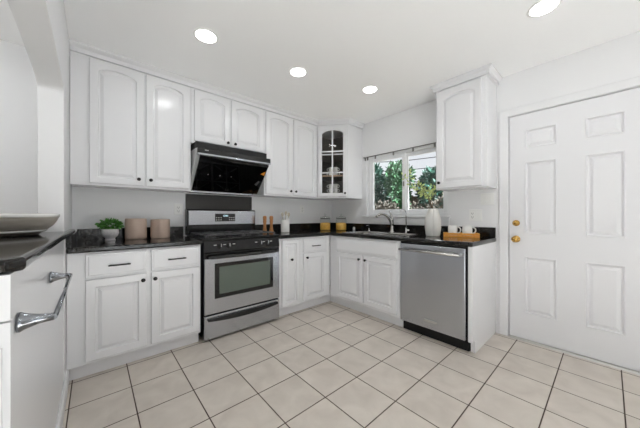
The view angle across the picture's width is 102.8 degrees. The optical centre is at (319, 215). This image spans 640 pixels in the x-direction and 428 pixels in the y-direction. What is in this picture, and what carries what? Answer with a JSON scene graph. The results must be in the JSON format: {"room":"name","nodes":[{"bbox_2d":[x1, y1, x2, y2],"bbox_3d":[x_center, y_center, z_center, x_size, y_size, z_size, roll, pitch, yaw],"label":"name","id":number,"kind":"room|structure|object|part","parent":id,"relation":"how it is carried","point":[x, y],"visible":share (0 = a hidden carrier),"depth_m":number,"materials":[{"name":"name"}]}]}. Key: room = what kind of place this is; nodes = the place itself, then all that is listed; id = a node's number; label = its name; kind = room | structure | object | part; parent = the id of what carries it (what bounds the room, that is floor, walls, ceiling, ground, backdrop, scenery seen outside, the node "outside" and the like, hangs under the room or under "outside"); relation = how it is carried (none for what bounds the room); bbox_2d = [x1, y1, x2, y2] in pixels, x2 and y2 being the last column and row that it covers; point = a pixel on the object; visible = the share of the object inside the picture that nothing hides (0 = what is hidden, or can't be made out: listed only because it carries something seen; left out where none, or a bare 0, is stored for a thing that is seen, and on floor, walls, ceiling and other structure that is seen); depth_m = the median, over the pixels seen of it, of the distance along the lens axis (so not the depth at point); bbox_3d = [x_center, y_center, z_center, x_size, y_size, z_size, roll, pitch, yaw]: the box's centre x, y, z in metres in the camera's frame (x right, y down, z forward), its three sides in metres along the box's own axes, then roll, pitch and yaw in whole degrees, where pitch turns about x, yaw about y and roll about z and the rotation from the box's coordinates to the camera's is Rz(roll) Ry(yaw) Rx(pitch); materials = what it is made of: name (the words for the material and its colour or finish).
{"room":"kitchen","nodes":[
{"label":"kitchen","id":0,"kind":"room"},
{"bbox_2d":[7,0,71,378],"bbox_3d":[-0.578,-0.092,0.357,0.113,2.440,4.700,0,0,-41],"label":"wall","id":1,"kind":"structure","parent":0,"point":[41,24],"depth_m":1.53,"materials":[{"name":"white paint"}]},
{"bbox_2d":[56,370,68,427],"bbox_3d":[-1.199,1.078,1.154,0.013,0.100,1.533,0,0,-41],"label":"baseboard","id":2,"kind":"structure","parent":1,"relation":"attached to","point":[59,424],"depth_m":1.44,"materials":[{"name":"white paint"}]},
{"bbox_2d":[0,39,331,235],"bbox_3d":[-2.241,-0.092,2.123,6.654,2.440,0.150,0,0,-41],"label":"wall","id":3,"kind":"structure","parent":0,"point":[18,84],"depth_m":2.01,"materials":[{"name":"white paint"}]},
{"bbox_2d":[77,226,182,240],"bbox_3d":[-1.755,0.165,2.438,0.816,0.098,0.021,0,0,-41],"label":"backsplash","id":4,"kind":"structure","parent":3,"relation":"attached to","point":[82,234],"depth_m":2.25,"materials":[{"name":"black stone"}]},
{"bbox_2d":[70,51,190,192],"bbox_3d":[-1.659,-0.768,2.305,0.844,1.060,0.346,0,0,-41],"label":"upper cabinet","id":5,"kind":"object","parent":3,"relation":"attached to","point":[130,129],"visible":1,"depth_m":2.15,"materials":[{"name":"white paint"}]},
{"bbox_3d":[-1.671,-0.746,2.114,0.355,0.980,0.019,0,0,-41],"label":"cabinet door","id":6,"kind":"part","parent":5,"relation":"part of","materials":[{"name":"white paint"}]},
{"bbox_3d":[-1.396,-0.746,2.356,0.347,0.980,0.019,0,0,-41],"label":"cabinet door","id":7,"kind":"part","parent":5,"relation":"part of","materials":[{"name":"white paint"}]},
{"bbox_2d":[174,204,182,214],"bbox_3d":[-1.488,-0.066,2.683,0.082,0.117,0.008,0,0,-41],"label":"wall outlet","id":8,"kind":"object","parent":3,"relation":"attached to","point":[178,208],"visible":1,"depth_m":2.68,"materials":[{"name":"white plastic"}]},
{"bbox_2d":[69,39,364,128],"bbox_3d":[-0.625,-1.280,2.794,3.042,0.064,0.384,0,0,-41],"label":"trim","id":9,"kind":"structure","parent":3,"relation":"attached to","point":[75,46],"depth_m":2.46,"materials":[{"name":"white paint"}]},
{"bbox_2d":[185,194,251,209],"bbox_3d":[-1.150,-0.058,2.979,0.761,0.348,0.012,0,0,-41],"label":"backsplash panel","id":10,"kind":"object","parent":3,"relation":"attached to","point":[192,201],"visible":0.44,"depth_m":2.94,"materials":[{"name":"metal"}]},
{"bbox_2d":[191,88,263,152],"bbox_3d":[-1.043,-1.004,2.849,0.796,0.588,0.346,0,0,-41],"label":"upper cabinet","id":11,"kind":"object","parent":3,"relation":"attached to","point":[217,120],"visible":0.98,"depth_m":2.70,"materials":[{"name":"white paint"}]},
{"bbox_3d":[-1.099,-0.986,2.619,0.353,0.501,0.019,0,0,-41],"label":"cabinet door","id":12,"kind":"part","parent":11,"relation":"part of","materials":[{"name":"white paint"}]},
{"bbox_3d":[-0.811,-0.986,2.873,0.383,0.501,0.019,0,0,-41],"label":"cabinet door","id":13,"kind":"part","parent":11,"relation":"part of","materials":[{"name":"white paint"}]},
{"bbox_2d":[187,141,270,195],"bbox_3d":[-0.996,-0.473,2.798,0.770,0.470,0.458,0,0,-41],"label":"range hood","id":14,"kind":"object","parent":3,"relation":"attached to","point":[215,169],"visible":0.97,"depth_m":2.69,"materials":[{"name":"black glass"}]},
{"bbox_3d":[-1.107,-0.255,2.892,0.721,0.034,0.080,0,0,-41],"label":"trim","id":15,"kind":"part","parent":14,"relation":"part of","materials":[{"name":"silver metal"}]},
{"bbox_3d":[-0.951,-0.415,2.763,0.736,0.312,0.289,0,0,-41],"label":"glass panel","id":16,"kind":"part","parent":14,"relation":"part of","materials":[{"name":"black glass"}]},
{"bbox_3d":[-0.856,-0.580,2.639,0.770,0.016,0.035,0,0,-41],"label":"light trim","id":17,"kind":"part","parent":14,"relation":"part of","materials":[{"name":"silver metal"}]},
{"bbox_2d":[253,110,316,198],"bbox_3d":[-0.433,-0.768,3.389,0.828,1.060,0.346,0,0,-41],"label":"upper cabinet","id":18,"kind":"object","parent":3,"relation":"attached to","point":[290,145],"visible":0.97,"depth_m":3.24,"materials":[{"name":"white paint"}]},
{"bbox_3d":[-0.499,-0.746,3.149,0.380,0.980,0.019,0,0,-41],"label":"cabinet door","id":19,"kind":"part","parent":18,"relation":"part of","materials":[{"name":"white paint"}]},
{"bbox_3d":[-0.194,-0.746,3.419,0.389,0.980,0.019,0,0,-41],"label":"cabinet door","id":20,"kind":"part","parent":18,"relation":"part of","materials":[{"name":"white paint"}]},
{"bbox_2d":[255,223,319,230],"bbox_3d":[-0.337,0.165,3.691,1.380,0.098,0.021,0,0,-41],"label":"backsplash","id":21,"kind":"structure","parent":3,"relation":"attached to","point":[298,226],"depth_m":3.65,"materials":[{"name":"black stone"}]},
{"bbox_2d":[305,124,361,200],"bbox_3d":[0.189,-0.768,3.740,0.569,1.060,0.644,0,0,-41],"label":"upper cabinet","id":22,"kind":"object","parent":3,"relation":"attached to","point":[340,146],"visible":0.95,"depth_m":3.58,"materials":[{"name":"white paint"}]},
{"bbox_2d":[322,155,342,163],"bbox_3d":[0.187,-0.853,3.761,0.532,0.018,0.598,0,0,-41],"label":"shelf","id":23,"kind":"object","parent":22,"relation":"attached to","point":[326,159],"depth_m":3.85,"materials":[{"name":"clear glass"}]},
{"bbox_2d":[322,176,342,181],"bbox_3d":[0.187,-0.553,3.761,0.532,0.018,0.598,0,0,-41],"label":"shelf","id":24,"kind":"object","parent":22,"relation":"attached to","point":[324,178],"depth_m":3.76,"materials":[{"name":"wood"}]},
{"bbox_3d":[0.172,-0.741,3.522,0.395,0.966,0.019,0,0,10],"label":"glass door","id":25,"kind":"part","parent":22,"relation":"part of","materials":[{"name":"white paint"}]},
{"bbox_3d":[0.175,-0.745,3.540,0.431,0.977,0.016,0,0,10],"label":"frame","id":26,"kind":"part","parent":22,"relation":"part of","materials":[{"name":"white paint"}]},
{"bbox_3d":[0.493,-0.745,3.599,0.300,0.977,0.016,0,0,-41],"label":"panel","id":27,"kind":"part","parent":22,"relation":"part of","materials":[{"name":"white paint"}]},
{"bbox_2d":[0,0,639,123],"bbox_3d":[-0.635,-1.362,0.306,6.654,0.100,5.000,0,0,-41],"label":"ceiling","id":28,"kind":"structure","parent":0,"point":[402,48],"depth_m":1.92,"materials":[{"name":"white paint"}]},
{"bbox_2d":[193,28,218,43],"bbox_3d":[-0.833,-1.309,1.868,0.170,0.005,0.170,0,0,-41],"label":"recessed light","id":29,"kind":"object","parent":28,"relation":"in","point":[204,35],"visible":1,"depth_m":1.86,"materials":[{"name":"white plastic"}]},
{"bbox_2d":[289,67,306,76],"bbox_3d":[-0.201,-1.309,2.336,0.170,0.005,0.170,0,0,-41],"label":"recessed light","id":30,"kind":"object","parent":28,"relation":"in","point":[295,71],"visible":1,"depth_m":2.34,"materials":[{"name":"white"}]},
{"bbox_2d":[362,85,377,93],"bbox_3d":[0.521,-1.309,2.660,0.170,0.005,0.170,0,0,-41],"label":"recessed light","id":31,"kind":"object","parent":28,"relation":"in","point":[370,89],"visible":1,"depth_m":2.65,"materials":[{"name":"white"}]},
{"bbox_2d":[527,0,561,17],"bbox_3d":[1.409,-1.309,1.608,0.170,0.005,0.170,0,0,-41],"label":"recessed light","id":32,"kind":"object","parent":28,"relation":"in","point":[542,7],"visible":1,"depth_m":1.61,"materials":[{"name":"white"}]},
{"bbox_2d":[62,301,639,427],"bbox_3d":[-0.635,1.178,0.306,6.654,0.100,5.000,0,0,-41],"label":"floor","id":33,"kind":"structure","parent":0,"point":[330,364],"depth_m":1.69,"materials":[{"name":"beige tile"}]},
{"bbox_2d":[0,240,63,427],"bbox_3d":[-1.383,0.630,0.855,0.659,0.995,1.360,0,0,-41],"label":"base cabinet","id":34,"kind":"object","parent":33,"relation":"on","point":[31,359],"visible":0.85,"depth_m":0.78,"materials":[{"name":"white paint"}]},
{"bbox_3d":[-0.912,0.650,0.373,0.568,0.715,0.014,0,0,-41],"label":"cabinet door","id":35,"kind":"part","parent":34,"relation":"part of","materials":[{"name":"white paint"}]},
{"bbox_3d":[-0.946,0.184,0.360,0.659,0.102,0.016,0,0,-41],"label":"rail","id":36,"kind":"part","parent":34,"relation":"part of","materials":[{"name":"white paint"}]},
{"bbox_3d":[-0.946,0.684,0.360,0.659,0.888,0.016,0,0,-41],"label":"panel","id":37,"kind":"part","parent":34,"relation":"part of","materials":[{"name":"white paint"}]},
{"bbox_2d":[0,229,74,274],"bbox_3d":[-1.531,0.115,0.973,0.796,0.034,1.714,0,0,-41],"label":"countertop","id":38,"kind":"structure","parent":34,"relation":"on","point":[16,253],"depth_m":0.79,"materials":[{"name":"black stone"}]},
{"bbox_2d":[0,213,59,237],"bbox_3d":[-1.582,0.044,1.178,0.537,0.108,0.537,0,0,-41],"label":"serving bowl","id":39,"kind":"object","parent":38,"relation":"on","point":[11,224],"visible":1,"depth_m":1.16,"materials":[{"name":"grey ceramic"}]},
{"bbox_2d":[15,272,72,332],"bbox_3d":[-0.908,0.260,0.869,0.069,0.048,0.653,0,0,-41],"label":"towel bar","id":40,"kind":"object","parent":34,"relation":"attached to","point":[23,321],"visible":1,"depth_m":0.64,"materials":[{"name":"silver metal"}]},
{"bbox_3d":[-0.710,0.260,0.640,0.064,0.048,0.048,0,0,-41],"label":"post","id":41,"kind":"part","parent":40,"relation":"part of","materials":[{"name":"silver metal"}]},
{"bbox_3d":[-1.111,0.260,1.094,0.064,0.048,0.048,0,0,-41],"label":"post","id":42,"kind":"part","parent":40,"relation":"part of","materials":[{"name":"silver metal"}]},
{"bbox_2d":[66,245,199,380],"bbox_3d":[-1.553,0.691,2.180,0.839,0.874,0.674,0,0,-41],"label":"base cabinet","id":43,"kind":"object","parent":33,"relation":"on","point":[123,306],"visible":0.98,"depth_m":1.90,"materials":[{"name":"white paint"}]},
{"bbox_3d":[-1.470,0.348,1.857,0.351,0.165,0.019,0,0,-41],"label":"drawer","id":44,"kind":"part","parent":43,"relation":"part of","materials":[{"name":"white paint"}]},
{"bbox_3d":[-1.470,0.724,1.857,0.351,0.558,0.019,0,0,-41],"label":"cabinet door","id":45,"kind":"part","parent":43,"relation":"part of","materials":[{"name":"white paint"}]},
{"bbox_3d":[-1.447,0.355,1.846,0.127,0.010,0.032,0,0,-41],"label":"drawer pull","id":46,"kind":"part","parent":43,"relation":"part of","materials":[{"name":"black metal"}]},
{"bbox_2d":[66,226,201,253],"bbox_3d":[-1.557,0.184,2.191,0.847,0.136,0.653,0,0,-41],"label":"countertop","id":47,"kind":"structure","parent":43,"relation":"on","point":[82,240],"depth_m":2.10,"materials":[{"name":"black stone"}]},
{"bbox_2d":[95,218,123,240],"bbox_3d":[-1.792,0.116,2.177,0.199,0.196,0.181,0,0,-41],"label":"potted plant","id":48,"kind":"object","parent":47,"relation":"on","point":[110,233],"visible":1,"depth_m":2.15,"materials":[{"name":"green plant"}]},
{"bbox_3d":[-1.791,0.164,2.181,0.116,0.098,0.116,0,0,-41],"label":"pot","id":49,"kind":"part","parent":48,"relation":"part of","materials":[{"name":"ceramic"}]},
{"bbox_2d":[125,218,146,239],"bbox_3d":[-1.668,0.120,2.316,0.164,0.186,0.164,0,0,-41],"label":"canister","id":50,"kind":"object","parent":47,"relation":"on","point":[135,228],"visible":0.99,"depth_m":2.25,"materials":[{"name":"beige ceramic"}]},
{"bbox_2d":[150,219,169,237],"bbox_3d":[-1.525,0.124,2.442,0.160,0.178,0.160,0,0,-41],"label":"canister","id":51,"kind":"object","parent":47,"relation":"on","point":[159,228],"visible":0.98,"depth_m":2.38,"materials":[{"name":"beige ceramic"}]},
{"bbox_3d":[-1.185,0.348,2.110,0.354,0.165,0.019,0,0,-41],"label":"drawer","id":52,"kind":"part","parent":43,"relation":"part of","materials":[{"name":"white paint"}]},
{"bbox_3d":[-1.185,0.724,2.110,0.354,0.558,0.019,0,0,-41],"label":"cabinet door","id":53,"kind":"part","parent":43,"relation":"part of","materials":[{"name":"white paint"}]},
{"bbox_2d":[185,209,278,340],"bbox_3d":[-0.912,0.530,2.705,0.780,1.195,0.709,0,0,-41],"label":"gas range","id":54,"kind":"object","parent":33,"relation":"on","point":[239,263],"visible":0.99,"depth_m":2.50,"materials":[{"name":"silver metal"}]},
{"bbox_2d":[187,233,278,240],"bbox_3d":[-0.909,0.214,2.701,0.780,0.016,0.548,0,0,-41],"label":"cooktop","id":55,"kind":"object","parent":54,"relation":"in","point":[250,236],"depth_m":2.50,"materials":[{"name":"black metal"}]},
{"bbox_3d":[-0.733,0.282,2.502,0.772,0.107,0.028,0,0,-41],"label":"control panel","id":56,"kind":"part","parent":54,"relation":"part of","materials":[{"name":"black metal"}]},
{"bbox_3d":[-0.733,0.998,2.502,0.766,0.204,0.030,0,0,-41],"label":"storage drawer","id":57,"kind":"part","parent":54,"relation":"part of","materials":[{"name":"silver metal"}]},
{"bbox_3d":[-0.733,0.634,2.502,0.766,0.496,0.030,0,0,-41],"label":"oven door","id":58,"kind":"part","parent":54,"relation":"part of","materials":[{"name":"silver metal"}]},
{"bbox_3d":[-0.734,0.362,2.503,0.766,0.048,0.026,0,0,-41],"label":"vent trim","id":59,"kind":"part","parent":54,"relation":"part of","materials":[{"name":"silver metal"}]},
{"bbox_3d":[-0.716,0.940,2.482,0.712,0.047,0.022,0,0,-41],"label":"drawer handle","id":60,"kind":"part","parent":54,"relation":"part of","materials":[{"name":"metal"}]},
{"bbox_3d":[-0.701,0.371,2.466,0.730,0.032,0.072,0,0,-41],"label":"oven handle","id":61,"kind":"part","parent":54,"relation":"part of","materials":[{"name":"silver metal"}]},
{"bbox_2d":[278,237,299,316],"bbox_3d":[-0.531,0.691,3.086,0.286,0.874,0.672,0,0,-41],"label":"base cabinet","id":62,"kind":"object","parent":33,"relation":"on","point":[289,248],"visible":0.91,"depth_m":2.85,"materials":[{"name":"white paint"}]},
{"bbox_3d":[-0.329,0.639,2.866,0.233,0.728,0.019,0,0,-41],"label":"cabinet door","id":63,"kind":"part","parent":62,"relation":"part of","materials":[{"name":"white paint"}]},
{"bbox_2d":[297,235,329,310],"bbox_3d":[-0.219,0.691,3.360,0.540,0.874,0.674,0,0,-41],"label":"base cabinet","id":64,"kind":"object","parent":33,"relation":"on","point":[315,250],"visible":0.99,"depth_m":3.10,"materials":[{"name":"white paint"}]},
{"bbox_3d":[-0.059,0.353,3.105,0.365,0.156,0.019,0,0,-41],"label":"drawer","id":65,"kind":"part","parent":64,"relation":"part of","materials":[{"name":"white paint"}]},
{"bbox_3d":[-0.059,0.726,3.105,0.365,0.555,0.019,0,0,-41],"label":"cabinet door","id":66,"kind":"part","parent":64,"relation":"part of","materials":[{"name":"white paint"}]},
{"bbox_2d":[330,235,403,326],"bbox_3d":[0.660,0.691,3.123,0.678,0.874,1.061,0,0,-41],"label":"base cabinet","id":67,"kind":"object","parent":33,"relation":"on","point":[364,272],"visible":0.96,"depth_m":2.82,"materials":[{"name":"white paint"}]},
{"bbox_3d":[0.344,0.721,3.026,0.019,0.545,0.413,0,0,-41],"label":"cabinet door","id":68,"kind":"part","parent":67,"relation":"part of","materials":[{"name":"white paint"}]},
{"bbox_3d":[0.486,0.351,2.865,0.019,0.159,0.850,0,0,-41],"label":"false drawer","id":69,"kind":"part","parent":67,"relation":"part of","materials":[{"name":"white paint"}]},
{"bbox_2d":[255,223,495,246],"bbox_3d":[0.420,0.184,2.850,1.401,0.136,2.283,0,0,-41],"label":"countertop","id":70,"kind":"structure","parent":67,"relation":"on","point":[487,234],"depth_m":2.97,"materials":[{"name":"black stone"}]},
{"bbox_2d":[263,216,266,230],"bbox_3d":[-0.667,0.109,3.087,0.054,0.209,0.054,0,0,-41],"label":"pepper mill","id":71,"kind":"object","parent":70,"relation":"on","point":[264,217],"visible":0.84,"depth_m":3.07,"materials":[{"name":"brown wood"}]},
{"bbox_2d":[269,216,273,231],"bbox_3d":[-0.599,0.109,3.148,0.054,0.209,0.054,0,0,-41],"label":"pepper mill","id":72,"kind":"object","parent":70,"relation":"on","point":[270,217],"visible":0.88,"depth_m":3.13,"materials":[{"name":"brown wood"}]},
{"bbox_2d":[281,220,288,231],"bbox_3d":[-0.444,0.134,3.258,0.110,0.158,0.109,0,0,-41],"label":"utensil crock","id":73,"kind":"object","parent":70,"relation":"on","point":[284,223],"visible":0.94,"depth_m":3.21,"materials":[{"name":"white ceramic"}]},
{"bbox_2d":[320,218,330,229],"bbox_3d":[0.077,0.094,3.725,0.154,0.236,0.154,0,0,-41],"label":"glass jar","id":74,"kind":"object","parent":70,"relation":"on","point":[323,226],"visible":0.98,"depth_m":3.67,"materials":[{"name":"yellow glass"}]},
{"bbox_2d":[336,216,345,229],"bbox_3d":[0.306,0.094,3.708,0.154,0.236,0.154,0,0,-41],"label":"glass jar","id":75,"kind":"object","parent":70,"relation":"on","point":[339,226],"visible":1,"depth_m":3.65,"materials":[{"name":"yellow glass"}]},
{"bbox_2d":[342,231,420,242],"bbox_3d":[0.707,0.303,3.021,0.456,0.188,0.808,0,0,-41],"label":"sink","id":76,"kind":"object","parent":70,"relation":"in","point":[354,232],"visible":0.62,"depth_m":3.05,"materials":[{"name":"grey metal"}]},
{"bbox_3d":[0.578,0.303,3.160,0.378,0.187,0.356,0,0,-41],"label":"sink bowl","id":77,"kind":"part","parent":76,"relation":"part of","materials":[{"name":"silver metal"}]},
{"bbox_3d":[0.829,0.303,2.876,0.378,0.187,0.356,0,0,-41],"label":"sink bowl","id":78,"kind":"part","parent":76,"relation":"part of","materials":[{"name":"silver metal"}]},
{"bbox_2d":[376,210,394,231],"bbox_3d":[0.811,0.075,3.179,0.262,0.276,0.067,0,0,-14],"label":"kitchen faucet","id":79,"kind":"object","parent":70,"relation":"on","point":[391,219],"visible":0.9,"depth_m":3.18,"materials":[{"name":"grey metal"}]},
{"bbox_3d":[0.805,0.053,3.180,0.251,0.175,0.049,0,0,-13],"label":"spout","id":80,"kind":"part","parent":79,"relation":"part of","materials":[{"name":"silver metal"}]},
{"bbox_2d":[400,209,408,232],"bbox_3d":[1.005,0.068,3.064,0.117,0.292,0.052,0,0,1],"label":"filter faucet","id":81,"kind":"object","parent":70,"relation":"on","point":[406,229],"visible":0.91,"depth_m":3.07,"materials":[{"name":"silver metal"}]},
{"bbox_2d":[425,209,440,235],"bbox_3d":[1.180,0.071,2.660,0.161,0.284,0.157,0,0,-41],"label":"vase","id":82,"kind":"object","parent":70,"relation":"on","point":[432,219],"visible":0.99,"depth_m":2.61,"materials":[{"name":"white ceramic"}]},
{"bbox_2d":[401,169,442,208],"bbox_3d":[1.094,-0.164,2.764,0.166,0.704,0.477,0,0,-41],"label":"leafy branch","id":83,"kind":"object","parent":82,"relation":"in","point":[426,195],"visible":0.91,"depth_m":2.71,"materials":[{"name":"green plant"}]},
{"bbox_3d":[1.054,-0.152,2.764,0.084,0.681,0.406,0,0,-41],"label":"branch stem","id":84,"kind":"part","parent":83,"relation":"part of","materials":[{"name":"green plant"}]},
{"bbox_2d":[443,232,479,237],"bbox_3d":[1.406,0.193,2.551,0.312,0.040,0.125,0,0,26],"label":"bamboo tray","id":85,"kind":"object","parent":70,"relation":"on","point":[445,234],"visible":1,"depth_m":2.50,"materials":[{"name":"orange wood"}]},
{"bbox_2d":[448,225,460,232],"bbox_3d":[1.351,0.151,2.571,0.086,0.100,0.115,0,0,-41],"label":"mug","id":86,"kind":"object","parent":85,"relation":"on","point":[451,228],"visible":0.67,"depth_m":2.55,"materials":[{"name":"white ceramic"}]},
{"bbox_2d":[462,226,475,235],"bbox_3d":[1.466,0.151,2.515,0.086,0.100,0.115,0,0,-41],"label":"mug","id":87,"kind":"object","parent":85,"relation":"on","point":[465,229],"visible":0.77,"depth_m":2.49,"materials":[{"name":"white ceramic"}]},
{"bbox_3d":[0.630,0.721,2.703,0.019,0.545,0.415,0,0,-41],"label":"cabinet door","id":88,"kind":"part","parent":67,"relation":"part of","materials":[{"name":"white paint"}]},
{"bbox_2d":[398,241,470,351],"bbox_3d":[1.194,0.694,2.477,0.678,0.868,0.598,0,0,-41],"label":"dishwasher","id":89,"kind":"object","parent":33,"relation":"on","point":[433,277],"visible":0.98,"depth_m":2.26,"materials":[{"name":"silver metal"}]},
{"bbox_3d":[0.943,0.325,2.265,0.023,0.022,0.545,0,0,-41],"label":"handle","id":90,"kind":"part","parent":89,"relation":"part of","materials":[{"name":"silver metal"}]},
{"bbox_2d":[468,242,495,352],"bbox_3d":[1.449,0.691,2.268,0.631,0.874,0.035,0,0,-41],"label":"end panel","id":91,"kind":"object","parent":33,"relation":"on","point":[481,258],"visible":0.88,"depth_m":2.19,"materials":[{"name":"white paint"}]},
{"bbox_2d":[332,31,639,334],"bbox_3d":[1.851,-0.092,2.404,0.150,2.440,4.850,0,0,-41],"label":"wall","id":92,"kind":"structure","parent":0,"point":[618,59],"depth_m":2.45,"materials":[{"name":"white paint"}]},
{"bbox_2d":[363,142,435,160],"bbox_3d":[1.010,-0.799,3.215,0.036,0.054,1.142,0,0,-41],"label":"curtain rod","id":93,"kind":"object","parent":92,"relation":"attached to","point":[434,143],"visible":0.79,"depth_m":3.19,"materials":[{"name":"grey metal"}]},
{"bbox_2d":[362,216,450,223],"bbox_3d":[1.024,0.050,3.222,0.065,0.093,1.200,0,0,-41],"label":"window sill","id":94,"kind":"structure","parent":92,"relation":"attached to","point":[381,219],"depth_m":3.18,"materials":[{"name":"white paint"}]},
{"bbox_2d":[368,144,447,215],"bbox_3d":[1.082,-0.412,3.259,0.070,0.830,1.120,0,0,-41],"label":"window","id":95,"kind":"structure","parent":92,"relation":"in","point":[404,154],"depth_m":3.24,"materials":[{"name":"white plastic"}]},
{"bbox_3d":[0.908,-0.412,3.431,0.026,0.760,0.543,0,0,-41],"label":"sash","id":96,"kind":"part","parent":95,"relation":"part of","materials":[{"name":"white plastic"}]},
{"bbox_3d":[1.265,-0.412,3.073,0.026,0.760,0.528,0,0,-41],"label":"sash","id":97,"kind":"part","parent":95,"relation":"part of","materials":[{"name":"white plastic"}]},
{"bbox_2d":[331,223,495,237],"bbox_3d":[0.935,0.165,3.310,0.021,0.098,2.277,0,0,-41],"label":"backsplash","id":98,"kind":"structure","parent":92,"relation":"attached to","point":[483,231],"depth_m":3.14,"materials":[{"name":"black stone"}]},
{"bbox_2d":[429,63,501,94],"bbox_3d":[1.423,-1.280,2.513,0.345,0.064,0.543,0,0,-41],"label":"trim","id":99,"kind":"structure","parent":92,"relation":"attached to","point":[490,70],"depth_m":2.37,"materials":[{"name":"white paint"}]},
{"bbox_2d":[436,75,496,191],"bbox_3d":[1.422,-0.777,2.513,0.346,1.041,0.449,0,0,-41],"label":"upper cabinet","id":100,"kind":"object","parent":92,"relation":"attached to","point":[466,113],"visible":0.94,"depth_m":2.39,"materials":[{"name":"white paint"}]},
{"bbox_2d":[469,209,481,220],"bbox_3d":[1.579,-0.003,2.592,0.008,0.118,0.116,0,0,-41],"label":"wall outlet","id":101,"kind":"object","parent":92,"relation":"attached to","point":[474,214],"visible":1,"depth_m":2.59,"materials":[{"name":"white plastic"}]},
{"bbox_2d":[481,193,493,204],"bbox_3d":[1.647,-0.162,2.514,0.008,0.116,0.115,0,0,-41],"label":"light switch","id":102,"kind":"object","parent":92,"relation":"attached to","point":[486,198],"visible":1,"depth_m":2.51,"materials":[{"name":"white plastic"}]},
{"bbox_2d":[499,76,639,374],"bbox_3d":[2.056,0.070,2.099,0.186,2.115,0.967,0,0,-41],"label":"door","id":103,"kind":"structure","parent":92,"relation":"in","point":[574,168],"depth_m":2.06,"materials":[{"name":"white paint"}]},
{"bbox_3d":[1.779,0.216,2.327,0.073,0.062,0.062,0,0,-41],"label":"knob","id":104,"kind":"part","parent":103,"relation":"part of","materials":[{"name":"gold metal"}]},
{"label":"outside","id":105,"kind":"structure","parent":0,"visible":0},
{"bbox_3d":[3.027,1.328,9.457,10.936,0.100,13.840,0,0,-41],"label":"ground","id":106,"kind":"structure","parent":105,"visible":0},
{"bbox_2d":[374,163,390,207],"bbox_3d":[1.399,-0.196,7.647,1.465,2.957,1.707,0,0,-41],"label":"evergreen tree","id":107,"kind":"object","parent":106,"relation":"on","point":[379,179],"visible":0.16,"depth_m":7.20,"materials":[{"name":"green plant"}]},
{"bbox_2d":[374,199,398,209],"bbox_3d":[1.402,0.459,5.800,0.964,1.655,1.106,0,0,-41],"label":"shrub","id":108,"kind":"object","parent":106,"relation":"on","point":[381,206],"visible":0.15,"depth_m":5.70,"materials":[{"name":"white plant"}]},
{"bbox_2d":[383,159,416,208],"bbox_3d":[2.125,-0.106,6.826,1.015,2.778,0.783,0,0,-41],"label":"evergreen tree","id":109,"kind":"object","parent":106,"relation":"on","point":[393,176],"visible":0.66,"depth_m":6.66,"materials":[{"name":"green plant"}]},
{"bbox_2d":[389,195,420,206],"bbox_3d":[2.273,0.343,8.043,0.060,1.870,13.040,0,0,-41],"label":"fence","id":110,"kind":"object","parent":106,"relation":"on","point":[414,198],"visible":0.02,"depth_m":7.47,"materials":[{"name":"grey"}]},
{"bbox_2d":[386,157,434,169],"bbox_3d":[4.252,-0.597,8.765,0.131,3.750,6.620,0,0,-41],"label":"power line","id":111,"kind":"object","parent":106,"relation":"on","point":[429,157],"visible":0.08,"depth_m":9.35,"materials":[{"name":"black metal"}]},
{"bbox_2d":[409,192,442,208],"bbox_3d":[2.126,0.412,5.014,0.932,1.749,1.108,0,0,-41],"label":"shrub","id":112,"kind":"object","parent":106,"relation":"on","point":[435,201],"visible":0.07,"depth_m":4.88,"materials":[{"name":"white plant"}]},
{"bbox_2d":[413,166,442,208],"bbox_3d":[2.814,0.013,6.014,1.168,2.541,1.453,0,0,-29],"label":"hedge","id":113,"kind":"object","parent":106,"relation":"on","point":[425,178],"visible":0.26,"depth_m":5.96,"materials":[{"name":"green plant"}]}
]}

